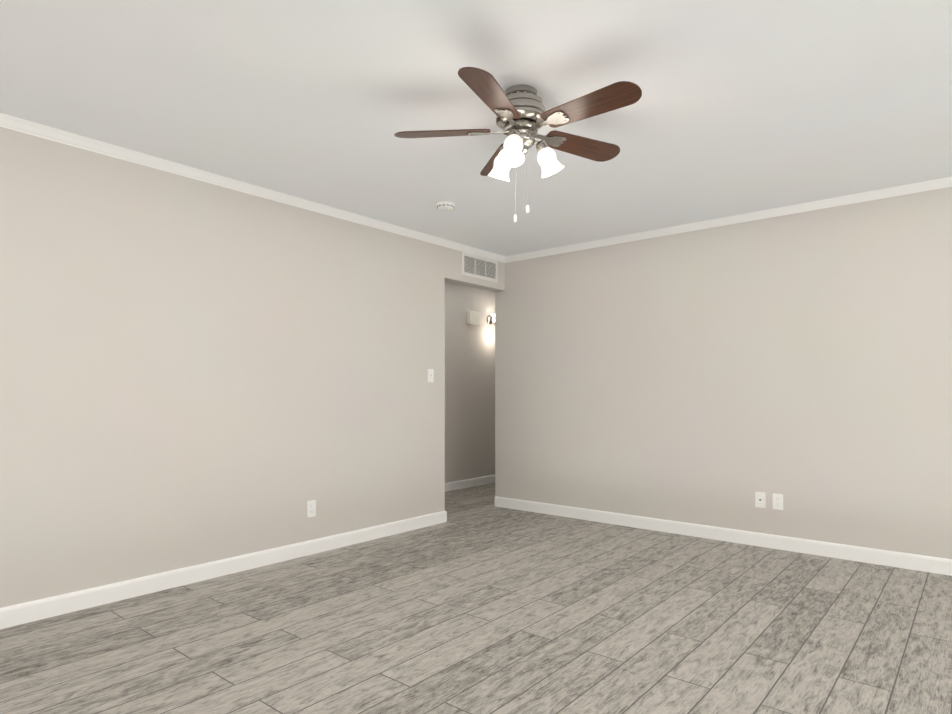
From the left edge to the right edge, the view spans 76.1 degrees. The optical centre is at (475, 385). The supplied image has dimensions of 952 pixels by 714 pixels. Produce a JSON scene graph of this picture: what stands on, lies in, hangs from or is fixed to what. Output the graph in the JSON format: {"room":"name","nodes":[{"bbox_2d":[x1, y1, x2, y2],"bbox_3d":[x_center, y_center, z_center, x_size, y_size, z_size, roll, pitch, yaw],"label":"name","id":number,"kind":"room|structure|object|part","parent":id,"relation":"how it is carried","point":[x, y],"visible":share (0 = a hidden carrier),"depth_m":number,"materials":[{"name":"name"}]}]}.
{"room":"empty living room","nodes":[
{"label":"empty living room","id":0,"kind":"room"},
{"bbox_2d":[0,127,504,607],"bbox_3d":[-2.297,-0.064,3.066,0.120,2.490,7.920,-1,-1,40],"label":"wall","id":1,"kind":"structure","parent":0,"point":[193,372],"depth_m":3.67,"materials":[{"name":"beige paint"}]},
{"bbox_2d":[0,511,446,628],"bbox_3d":[-2.475,1.127,2.733,0.014,0.100,6.904,-1,-1,40],"label":"baseboard","id":2,"kind":"structure","parent":1,"relation":"attached to","point":[31,611],"depth_m":3.64,"materials":[{"name":"white wood"}]},
{"bbox_2d":[0,113,503,262],"bbox_3d":[-2.195,-1.283,3.075,0.044,0.052,7.800,-1,-1,40],"label":"crown molding","id":3,"kind":"structure","parent":1,"relation":"attached to","point":[48,133],"depth_m":3.74,"materials":[{"name":"white wood"}]},
{"bbox_2d":[307,500,315,517],"bbox_3d":[-1.165,0.877,4.311,0.007,0.116,0.072,-1,-1,40],"label":"electrical outlet","id":4,"kind":"object","parent":1,"relation":"attached to","point":[311,508],"visible":1,"depth_m":4.31,"materials":[{"name":"white plastic"}]},
{"bbox_2d":[428,369,433,381],"bbox_3d":[-0.385,-0.082,5.248,0.019,0.116,0.072,-1,-1,40],"label":"switch plate","id":5,"kind":"object","parent":1,"relation":"attached to","point":[430,375],"visible":1,"depth_m":5.25,"materials":[{"name":"white plastic"}]},
{"bbox_2d":[461,251,497,282],"bbox_3d":[0.042,-1.115,5.777,0.014,0.215,0.530,-1,-1,40],"label":"air vent","id":6,"kind":"object","parent":1,"relation":"in","point":[478,267],"visible":1,"depth_m":5.76,"materials":[{"name":"white metal"}]},
{"bbox_2d":[445,281,494,482],"bbox_3d":[-0.427,-0.014,7.054,0.120,2.490,6.040,-1,-1,40],"label":"wall","id":7,"kind":"structure","parent":0,"point":[469,401],"depth_m":7.37,"materials":[{"name":"paint"}]},
{"bbox_2d":[445,475,494,491],"bbox_3d":[-0.376,1.180,6.996,0.014,0.100,5.800,-1,-1,40],"label":"baseboard","id":8,"kind":"structure","parent":7,"relation":"attached to","point":[465,483],"depth_m":7.34,"materials":[{"name":"white wood"}]},
{"bbox_2d":[467,311,479,325],"bbox_3d":[-0.027,-0.815,7.407,0.054,0.165,0.200,-1,-1,40],"label":"door chime","id":9,"kind":"object","parent":7,"relation":"attached to","point":[473,317],"visible":1,"depth_m":7.37,"materials":[{"name":"white plastic"}]},
{"bbox_2d":[487,314,494,325],"bbox_3d":[0.234,-0.815,7.633,0.166,0.140,0.132,-1,-1,40],"label":"wall sconce","id":10,"kind":"object","parent":7,"relation":"attached to","point":[490,319],"visible":0.67,"depth_m":7.64,"materials":[{"name":"white glass"}]},
{"bbox_2d":[0,483,951,713],"bbox_3d":[1.301,1.221,2.210,8.960,0.100,11.240,-1,-1,40],"label":"floor","id":11,"kind":"structure","parent":0,"point":[478,602],"depth_m":2.88,"materials":[{"name":"grey wood"}]},
{"bbox_2d":[0,0,951,256],"bbox_3d":[1.301,-1.369,2.242,8.960,0.100,11.240,-1,-1,40],"label":"ceiling","id":12,"kind":"structure","parent":0,"point":[739,107],"depth_m":2.77,"materials":[{"name":"white paint"}]},
{"bbox_2d":[436,202,454,210],"bbox_3d":[-0.218,-1.273,4.355,0.136,0.040,0.136,-1,-1,40],"label":"smoke detector","id":13,"kind":"object","parent":12,"relation":"attached to","point":[445,206],"visible":1,"depth_m":4.31,"materials":[{"name":"white plastic"}]},
{"bbox_2d":[394,67,641,222],"bbox_3d":[0.233,-1.020,2.691,1.061,0.588,1.100,-1,-1,40],"label":"ceiling fan","id":14,"kind":"object","parent":12,"relation":"hanging from","point":[523,115],"visible":1,"depth_m":2.63,"materials":[{"name":"brown wood"}]},
{"bbox_3d":[-0.152,-1.141,2.758,0.440,0.006,0.140,0,12,5],"label":"blade","id":15,"kind":"part","parent":14,"relation":"part of","materials":[{"name":"brown wood"}]},
{"bbox_3d":[0.060,-1.145,2.399,0.140,0.006,0.440,14,5,23],"label":"blade","id":16,"kind":"part","parent":14,"relation":"part of","materials":[{"name":"brown wood"}]},
{"bbox_3d":[0.123,-1.137,3.071,0.140,0.006,0.440,-13,2,-12],"label":"blade","id":17,"kind":"part","parent":14,"relation":"part of","materials":[{"name":"brown wood"}]},
{"bbox_3d":[0.175,-1.007,2.729,0.344,0.130,0.355,-1,-1,40],"label":"lamp shade","id":18,"kind":"part","parent":14,"relation":"part of","materials":[{"name":"white glass"}]},
{"bbox_3d":[0.506,-1.139,2.906,0.440,0.006,0.140,0,-14,-31],"label":"blade","id":19,"kind":"part","parent":14,"relation":"part of","materials":[{"name":"brown wood"}]},
{"bbox_3d":[0.468,-1.144,2.490,0.440,0.006,0.140,-1,-14,41],"label":"blade","id":20,"kind":"part","parent":14,"relation":"part of","materials":[{"name":"brown wood"}]},
{"bbox_2d":[495,187,951,558],"bbox_3d":[3.243,-0.056,3.679,7.840,2.490,0.120,-1,-1,40],"label":"wall","id":21,"kind":"structure","parent":0,"point":[720,376],"depth_m":4.58,"materials":[{"name":"beige paint"}]},
{"bbox_2d":[494,496,951,575],"bbox_3d":[3.144,1.139,3.659,7.696,0.100,0.014,-1,-1,40],"label":"baseboard","id":22,"kind":"structure","parent":21,"relation":"attached to","point":[937,565],"depth_m":4.56,"materials":[{"name":"white wood"}]},
{"bbox_2d":[504,177,951,262],"bbox_3d":[3.186,-1.276,3.635,7.470,0.052,0.044,-1,-1,40],"label":"crown molding","id":23,"kind":"structure","parent":21,"relation":"attached to","point":[946,182],"depth_m":4.56,"materials":[{"name":"white wood"}]},
{"bbox_2d":[755,492,765,507],"bbox_3d":[2.113,0.854,4.523,0.072,0.116,0.014,-1,-1,40],"label":"outlet","id":24,"kind":"object","parent":21,"relation":"attached to","point":[760,499],"visible":1,"depth_m":4.52,"materials":[{"name":"white plastic"}]},
{"bbox_2d":[772,493,782,509],"bbox_3d":[2.208,0.853,4.449,0.072,0.116,0.007,-1,-1,40],"label":"electrical outlet","id":25,"kind":"object","parent":21,"relation":"attached to","point":[777,500],"visible":1,"depth_m":4.45,"materials":[{"name":"white plastic"}]}
]}

